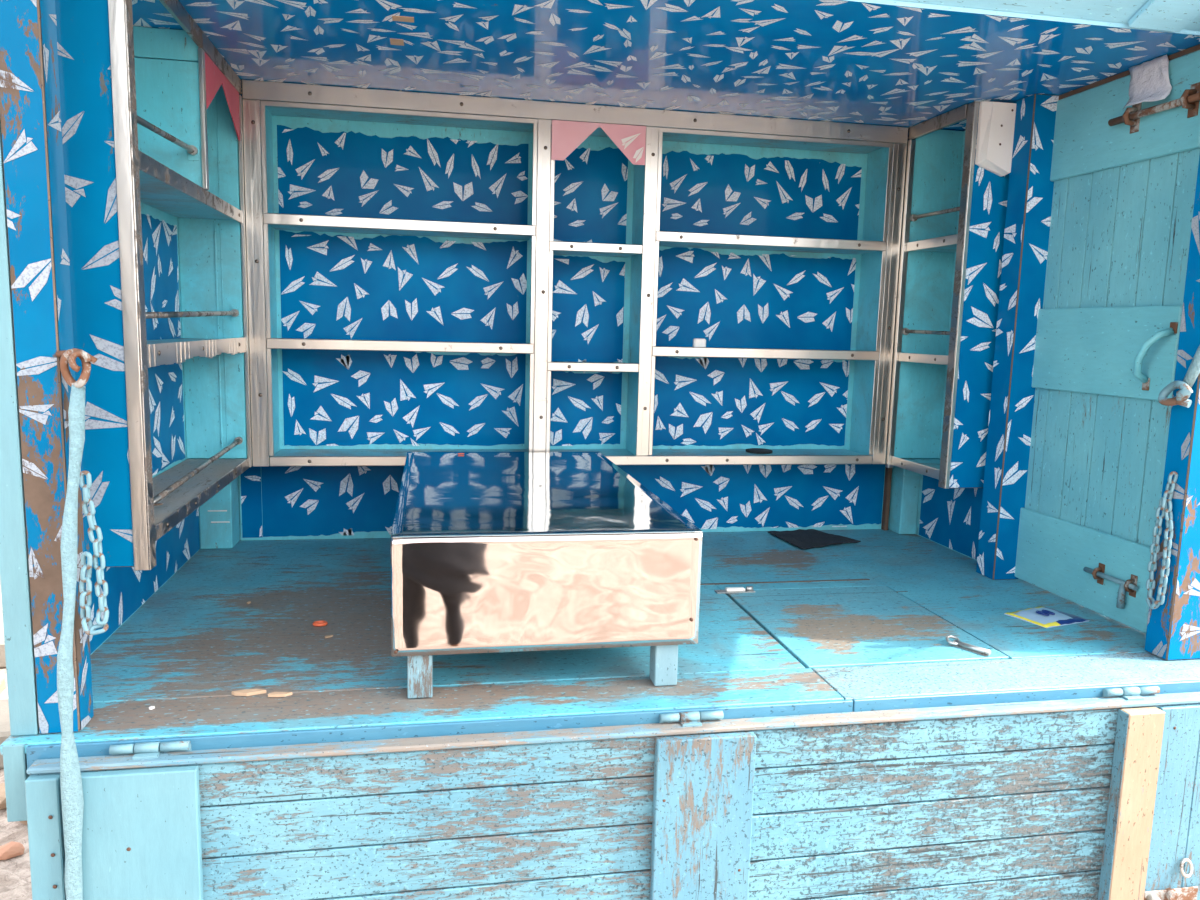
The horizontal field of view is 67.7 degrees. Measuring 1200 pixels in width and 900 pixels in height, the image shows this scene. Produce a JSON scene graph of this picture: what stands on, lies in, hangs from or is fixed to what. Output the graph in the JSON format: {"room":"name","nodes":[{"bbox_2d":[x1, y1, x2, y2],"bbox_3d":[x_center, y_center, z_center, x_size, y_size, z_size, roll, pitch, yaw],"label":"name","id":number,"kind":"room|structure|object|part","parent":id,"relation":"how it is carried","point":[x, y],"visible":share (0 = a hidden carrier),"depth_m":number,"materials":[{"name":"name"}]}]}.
{"room":"market stall","nodes":[
{"label":"market stall","id":0,"kind":"room"},
{"bbox_2d":[0,585,31,899],"bbox_3d":[-1.046,1.207,2.777,180.000,0.200,180.000,0,8,-11],"label":"ground","id":1,"kind":"structure","parent":0,"point":[15,873],"depth_m":2.46,"materials":[{"name":"beige sand"}]},
{"bbox_2d":[0,611,5,667],"bbox_3d":[-2.966,0.840,3.932,1.450,0.120,0.450,0,8,-11],"label":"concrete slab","id":2,"kind":"object","parent":1,"relation":"on","point":[2,645],"depth_m":3.79,"materials":[{"name":"beige concrete"}]},
{"bbox_2d":[0,671,5,693],"bbox_3d":[-2.395,0.914,3.458,0.169,0.138,0.172,0,8,-11],"label":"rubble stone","id":3,"kind":"object","parent":1,"relation":"on","point":[2,675],"visible":1,"depth_m":3.48,"materials":[{"name":"beige stone"}]},
{"bbox_2d":[0,783,6,809],"bbox_3d":[-1.807,1.059,2.736,0.092,0.074,0.096,-4,10,-36],"label":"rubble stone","id":4,"kind":"object","parent":1,"relation":"on","point":[2,785],"visible":0.21,"depth_m":2.70,"materials":[{"name":"beige stone"}]},
{"bbox_2d":[0,699,10,768],"bbox_3d":[-2.275,0.974,3.037,1.080,0.130,0.300,0,8,-11],"label":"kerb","id":5,"kind":"object","parent":1,"relation":"on","point":[5,733],"depth_m":3.01,"materials":[{"name":"beige concrete"}]},
{"bbox_2d":[0,841,24,859],"bbox_3d":[-1.643,1.114,2.488,0.068,0.040,0.052,-5,10,-40],"label":"fragment","id":6,"kind":"object","parent":1,"relation":"on","point":[12,849],"visible":1,"depth_m":2.48,"materials":[{"name":"stone"}]},
{"bbox_2d":[86,57,205,654],"bbox_3d":[-1.112,-0.294,2.101,0.027,1.351,1.320,0,8,-11],"label":"wall","id":7,"kind":"structure","parent":0,"point":[129,589],"depth_m":2.32,"materials":[{"name":"teal paint"}]},
{"bbox_2d":[2,744,29,821],"bbox_3d":[-0.963,0.545,1.484,0.032,0.133,0.035,0,8,-11],"label":"trim","id":8,"kind":"structure","parent":7,"relation":"attached to","point":[14,756],"depth_m":1.47,"materials":[{"name":"paint"}]},
{"bbox_2d":[0,120,38,735],"bbox_3d":[-0.944,-0.206,1.405,0.040,1.375,0.020,0,8,-11],"label":"trim","id":9,"kind":"structure","parent":7,"relation":"attached to","point":[14,566],"depth_m":1.44,"materials":[{"name":"paint"}]},
{"bbox_2d":[0,0,93,733],"bbox_3d":[-0.895,-0.210,1.438,0.065,1.375,0.064,0,8,-11],"label":"post","id":10,"kind":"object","parent":7,"relation":"attached to","point":[30,107],"depth_m":1.41,"materials":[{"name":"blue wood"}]},
{"bbox_2d":[79,470,108,634],"bbox_3d":[-0.824,0.168,1.448,0.046,0.270,0.032,0,8,-11],"label":"chain","id":11,"kind":"object","parent":10,"relation":"hanging from","point":[97,544],"visible":1,"depth_m":1.45,"materials":[{"name":"paint"}]},
{"bbox_2d":[55,348,96,899],"bbox_3d":[-0.834,0.365,1.440,0.066,1.050,0.122,0,8,-11],"label":"rope","id":12,"kind":"object","parent":7,"relation":"hanging from","point":[72,801],"visible":1,"depth_m":1.40,"materials":[{"name":"fabric"}]},
{"bbox_2d":[55,0,251,570],"bbox_3d":[-1.002,-0.399,2.057,0.175,1.126,0.975,0,8,-11],"label":"shelf unit","id":13,"kind":"object","parent":7,"relation":"attached to","point":[165,135],"visible":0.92,"depth_m":1.69,"materials":[{"name":"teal wood"}]},
{"bbox_3d":[-0.920,-0.337,1.591,0.164,1.120,0.016,0,8,-11],"label":"panel","id":14,"kind":"part","parent":13,"relation":"part of","materials":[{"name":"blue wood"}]},
{"bbox_3d":[-0.903,-0.661,1.839,0.026,0.049,0.515,0,8,-11],"label":"guard rod","id":15,"kind":"part","parent":13,"relation":"part of","materials":[{"name":"metal"}]},
{"bbox_3d":[-1.011,-0.240,2.080,0.166,0.022,0.938,0,8,-11],"label":"shelf","id":16,"kind":"part","parent":13,"relation":"part of","materials":[{"name":"teal paint"}]},
{"bbox_3d":[-1.002,-0.589,2.033,0.166,0.020,0.938,0,8,-11],"label":"shelf","id":17,"kind":"part","parent":13,"relation":"part of","materials":[{"name":"teal paint"}]},
{"bbox_3d":[-0.949,-0.325,2.087,0.026,0.044,0.923,0,8,-11],"label":"guard rod","id":18,"kind":"part","parent":13,"relation":"part of","materials":[{"name":"metal"}]},
{"bbox_3d":[-1.019,0.099,2.126,0.166,0.019,0.938,0,8,-11],"label":"shelf","id":19,"kind":"part","parent":13,"relation":"part of","materials":[{"name":"paint"}]},
{"bbox_3d":[-0.958,0.038,2.137,0.026,0.049,0.923,0,8,-11],"label":"guard rod","id":20,"kind":"part","parent":13,"relation":"part of","materials":[{"name":"metal"}]},
{"bbox_3d":[-0.911,-0.940,2.016,0.010,0.038,0.939,0,8,-11],"label":"rail","id":21,"kind":"part","parent":13,"relation":"part of","materials":[{"name":"wood"}]},
{"bbox_2d":[26,680,1199,768],"bbox_3d":[0.239,0.503,1.685,2.395,0.042,0.008,0,8,-11],"label":"trim","id":22,"kind":"structure","parent":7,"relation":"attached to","point":[101,748],"depth_m":1.63,"materials":[{"name":"blue paint"}]},
{"bbox_2d":[206,98,907,540],"bbox_3d":[-0.049,-0.385,2.959,2.432,1.351,0.032,0,8,-11],"label":"wall","id":23,"kind":"structure","parent":0,"point":[276,502],"depth_m":3.08,"materials":[{"name":"teal paint"}]},
{"bbox_2d":[199,477,239,548],"bbox_3d":[-1.173,0.165,2.754,0.094,0.261,0.110,0,8,-11],"label":"trim","id":24,"kind":"structure","parent":23,"relation":"attached to","point":[219,526],"depth_m":2.71,"materials":[{"name":"teal paint"}]},
{"bbox_2d":[242,80,907,466],"bbox_3d":[-0.038,-0.502,2.828,2.002,1.082,0.215,0,8,-11],"label":"shelf unit","id":25,"kind":"object","parent":23,"relation":"attached to","point":[427,272],"visible":1,"depth_m":2.86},
{"bbox_3d":[-0.591,-0.668,2.701,0.772,0.021,0.194,0,8,-11],"label":"shelf","id":26,"kind":"part","parent":25,"relation":"part of","materials":[{"name":"teal paint"}]},
{"bbox_3d":[-0.614,-0.502,2.824,0.812,1.051,0.012,0,8,-11],"label":"panel","id":27,"kind":"part","parent":25,"relation":"part of","materials":[{"name":"teal paint"}]},
{"bbox_3d":[-0.051,0.020,2.899,1.906,0.020,0.194,0,8,-11],"label":"shelf","id":28,"kind":"part","parent":25,"relation":"part of","materials":[{"name":"teal paint"}]},
{"bbox_3d":[-0.006,-0.992,2.660,2.002,0.064,0.008,0,8,-11],"label":"rail","id":29,"kind":"part","parent":25,"relation":"part of","materials":[{"name":"metal"}]},
{"bbox_3d":[-0.039,-0.269,2.861,0.285,0.018,0.194,0,8,-11],"label":"shelf","id":30,"kind":"part","parent":25,"relation":"part of","materials":[{"name":"teal paint"}]},
{"bbox_3d":[-0.052,-0.503,2.929,0.323,1.051,0.012,0,8,-11],"label":"panel","id":31,"kind":"part","parent":25,"relation":"part of","materials":[{"name":"teal paint"}]},
{"bbox_3d":[-0.030,-0.627,2.812,0.285,0.018,0.194,0,8,-11],"label":"shelf","id":32,"kind":"part","parent":25,"relation":"part of","materials":[{"name":"teal paint"}]},
{"bbox_2d":[693,338,705,346],"bbox_3d":[0.317,-0.340,2.856,0.050,0.032,0.029,0,8,-11],"label":"plug","id":33,"kind":"object","parent":25,"relation":"on","point":[696,342],"visible":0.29,"depth_m":2.85,"materials":[{"name":"plastic"}]},
{"bbox_2d":[746,448,772,453],"bbox_3d":[0.537,0.002,3.016,0.090,0.008,0.090,0,8,-11],"label":"round lid","id":34,"kind":"object","parent":25,"relation":"on","point":[750,450],"visible":1,"depth_m":2.99,"materials":[{"name":"black"}]},
{"bbox_3d":[0.505,-0.503,3.034,0.803,1.051,0.012,0,8,-11],"label":"panel","id":35,"kind":"part","parent":25,"relation":"part of","materials":[{"name":"teal paint"}]},
{"bbox_3d":[0.528,-0.669,2.911,0.763,0.021,0.194,0,8,-11],"label":"shelf","id":36,"kind":"part","parent":25,"relation":"part of","materials":[{"name":"teal paint"}]},
{"bbox_2d":[0,529,1199,754],"bbox_3d":[0.074,0.411,2.372,2.467,0.062,1.417,0,8,-11],"label":"floor","id":37,"kind":"structure","parent":0,"point":[197,640],"depth_m":1.92,"materials":[{"name":"paint"}]},
{"bbox_2d":[232,689,265,695],"bbox_3d":[-0.657,0.454,1.675,0.062,0.006,0.019,0,8,-11],"label":"wood splinter","id":38,"kind":"object","parent":37,"relation":"on","point":[246,692],"visible":1,"depth_m":1.67,"materials":[{"name":"paint"}]},
{"bbox_2d":[268,692,291,696],"bbox_3d":[-0.597,0.457,1.671,0.041,0.005,0.013,1,8,-2],"label":"wood splinter","id":39,"kind":"object","parent":37,"relation":"on","point":[273,694],"visible":1,"depth_m":1.67,"materials":[{"name":"paint"}]},
{"bbox_2d":[313,620,327,626],"bbox_3d":[-0.646,0.401,2.065,0.034,0.008,0.027,0,8,-11],"label":"ring","id":40,"kind":"object","parent":37,"relation":"on","point":[320,623],"visible":1,"depth_m":2.06,"materials":[{"name":"orange plastic"}]},
{"bbox_2d":[391,452,702,698],"bbox_3d":[-0.194,0.236,2.223,0.585,0.314,1.105,0,8,-11],"label":"table","id":41,"kind":"object","parent":37,"relation":"on","point":[492,552],"visible":1,"depth_m":1.71,"materials":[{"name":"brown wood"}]},
{"bbox_3d":[-0.340,0.418,1.691,0.046,0.089,0.045,0,8,-11],"label":"leg","id":42,"kind":"part","parent":41,"relation":"part of","materials":[{"name":"paint"}]},
{"bbox_3d":[0.127,0.418,1.778,0.046,0.089,0.045,0,8,-11],"label":"leg","id":43,"kind":"part","parent":41,"relation":"part of","materials":[{"name":"paint"}]},
{"bbox_2d":[25,686,1199,899],"bbox_3d":[0.285,0.855,1.700,2.461,0.737,0.077,0,8,-11],"label":"panel","id":44,"kind":"object","parent":37,"relation":"attached to","point":[1084,798],"visible":1,"depth_m":1.64,"materials":[{"name":"blue paint"}]},
{"bbox_3d":[0.290,0.512,1.671,2.461,0.010,0.036,0,8,-11],"label":"rail","id":45,"kind":"part","parent":44,"relation":"part of","materials":[{"name":"blue wood"}]},
{"bbox_3d":[1.195,0.934,1.868,0.129,0.036,0.035,-1,8,-21],"label":"latch plate","id":46,"kind":"part","parent":44,"relation":"part of","materials":[{"name":"metal"}]},
{"bbox_2d":[768,529,860,548],"bbox_3d":[0.709,0.297,3.052,0.258,0.009,0.235,-3,9,-29],"label":"scrap","id":47,"kind":"object","parent":37,"relation":"on","point":[801,538],"visible":1,"depth_m":3.03,"materials":[{"name":"black"}]},
{"bbox_2d":[715,586,1008,668],"bbox_3d":[0.605,0.420,2.194,0.501,0.033,0.550,0,8,-11],"label":"floor hatch","id":48,"kind":"object","parent":37,"relation":"on","point":[855,627],"depth_m":2.15,"materials":[{"name":"paint"}]},
{"bbox_3d":[0.364,0.375,2.410,0.107,0.014,0.026,0,8,-11],"label":"strap hinge","id":49,"kind":"part","parent":48,"relation":"part of","materials":[{"name":"white metal"}]},
{"bbox_2d":[946,635,990,655],"bbox_3d":[0.829,0.439,2.011,0.032,0.018,0.104,-6,11,-44],"label":"hasp","id":50,"kind":"object","parent":48,"relation":"on","point":[957,643],"visible":1,"depth_m":2.00,"materials":[{"name":"metal"}]},
{"bbox_2d":[1004,606,1088,627],"bbox_3d":[1.125,0.414,2.253,0.155,0.018,0.129,-3,9,-28],"label":"snack packet","id":51,"kind":"object","parent":37,"relation":"on","point":[1042,616],"visible":1,"depth_m":2.23,"materials":[{"name":"plastic"}]},
{"bbox_2d":[124,0,1199,142],"bbox_3d":[0.087,-0.989,2.301,2.467,0.032,1.196,0,8,-11],"label":"ceiling","id":52,"kind":"structure","parent":0,"point":[897,63],"depth_m":2.11,"materials":[{"name":"blue wood"}]},
{"bbox_2d":[899,0,1199,31],"bbox_3d":[0.364,-1.074,1.190,2.670,0.516,1.056,0,8,-11],"label":"beam","id":53,"kind":"structure","parent":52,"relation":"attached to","point":[1168,15],"depth_m":1.84,"materials":[{"name":"paint"}]},
{"bbox_2d":[910,458,982,560],"bbox_3d":[1.236,-0.300,2.576,0.048,1.351,1.250,0,8,-11],"label":"wall","id":54,"kind":"structure","parent":0,"point":[950,518],"depth_m":2.95,"materials":[{"name":"teal paint"}]},
{"bbox_2d":[881,458,919,533],"bbox_3d":[1.071,0.163,3.184,0.086,0.261,0.091,0,8,-11],"label":"trim","id":55,"kind":"structure","parent":54,"relation":"attached to","point":[901,486],"depth_m":3.16,"materials":[{"name":"teal paint"}]},
{"bbox_2d":[886,101,1009,488],"bbox_3d":[1.094,-0.455,2.764,0.195,1.102,0.348,0,8,-11],"label":"shelf unit","id":56,"kind":"object","parent":54,"relation":"attached to","point":[954,219],"visible":0.93,"depth_m":2.82,"materials":[{"name":"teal wood"}]},
{"bbox_3d":[1.082,0.060,2.835,0.167,0.016,0.317,0,8,-11],"label":"shelf","id":57,"kind":"part","parent":56,"relation":"part of","materials":[{"name":"teal paint"}]},
{"bbox_3d":[1.023,-0.365,2.765,0.021,0.023,0.318,0,8,-11],"label":"guard rod","id":58,"kind":"part","parent":56,"relation":"part of","materials":[{"name":"metal"}]},
{"bbox_3d":[1.032,-0.723,2.716,0.021,0.023,0.318,0,8,-11],"label":"guard rod","id":59,"kind":"part","parent":56,"relation":"part of","materials":[{"name":"metal"}]},
{"bbox_3d":[1.099,-0.628,2.742,0.167,0.016,0.317,0,8,-11],"label":"shelf","id":60,"kind":"part","parent":56,"relation":"part of","materials":[{"name":"teal paint"}]},
{"bbox_3d":[1.016,-0.984,2.692,0.013,0.038,0.313,0,8,-11],"label":"rail","id":61,"kind":"part","parent":56,"relation":"part of","materials":[{"name":"metal"}]},
{"bbox_3d":[1.184,-0.475,2.779,0.011,1.059,0.317,0,8,-11],"label":"panel","id":62,"kind":"part","parent":56,"relation":"part of","materials":[{"name":"teal paint"}]},
{"bbox_3d":[1.105,-0.432,2.599,0.123,1.102,0.014,0,8,-11],"label":"panel","id":63,"kind":"part","parent":56,"relation":"part of","materials":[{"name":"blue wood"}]},
{"bbox_2d":[975,101,1016,176],"bbox_3d":[1.123,-0.875,2.513,0.116,0.198,0.039,0,8,-11],"label":"junction box","id":64,"kind":"object","parent":56,"relation":"attached to","point":[996,120],"visible":0.94,"depth_m":2.50,"materials":[{"name":"white plastic"}]},
{"bbox_2d":[976,94,1058,579],"bbox_3d":[1.190,-0.297,2.551,0.085,1.352,0.086,0,8,-11],"label":"post","id":65,"kind":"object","parent":54,"relation":"attached to","point":[1030,188],"depth_m":2.52,"materials":[{"name":"blue wood"}]},
{"bbox_2d":[1015,50,1199,632],"bbox_3d":[1.259,-0.257,2.289,0.083,1.337,0.532,0,8,-11],"label":"door","id":66,"kind":"structure","parent":54,"relation":"in","point":[1109,320],"depth_m":2.25,"materials":[{"name":"teal paint"}]},
{"bbox_2d":[1123,55,1171,108],"bbox_3d":[1.281,-0.860,2.097,0.035,0.109,0.148,0,8,-11],"label":"plastic bag","id":67,"kind":"object","parent":66,"relation":"attached to","point":[1149,81],"visible":1,"depth_m":2.10,"materials":[{"name":"white plastic"}]},
{"bbox_3d":[1.281,-0.217,2.078,0.049,0.160,0.083,0,8,-11],"label":"handle","id":68,"kind":"part","parent":66,"relation":"part of","materials":[{"name":"teal paint"}]},
{"bbox_2d":[1058,44,1199,99],"bbox_3d":[1.293,-0.921,2.193,0.013,0.015,0.655,0,8,-11],"label":"trim","id":69,"kind":"structure","parent":54,"relation":"attached to","point":[1197,47],"depth_m":2.23,"materials":[{"name":"wood"}]},
{"bbox_2d":[1146,471,1177,608],"bbox_3d":[1.235,0.200,1.964,0.032,0.312,0.054,0,8,-11],"label":"chain","id":70,"kind":"object","parent":54,"relation":"hanging from","point":[1164,503],"visible":1,"depth_m":1.96,"materials":[{"name":"paint"}]},
{"bbox_2d":[1144,155,1199,659],"bbox_3d":[1.333,-0.220,1.925,0.147,1.375,0.066,0,8,-11],"label":"trim","id":71,"kind":"structure","parent":54,"relation":"attached to","point":[1173,628],"depth_m":1.95,"materials":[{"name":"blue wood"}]},
{"bbox_2d":[1158,345,1199,407],"bbox_3d":[1.248,-0.201,1.885,0.047,0.224,0.124,-4,9,-34],"label":"rope","id":72,"kind":"object","parent":54,"relation":"attached to","point":[1185,386],"visible":1,"depth_m":1.89,"materials":[{"name":"paint"}]}
]}

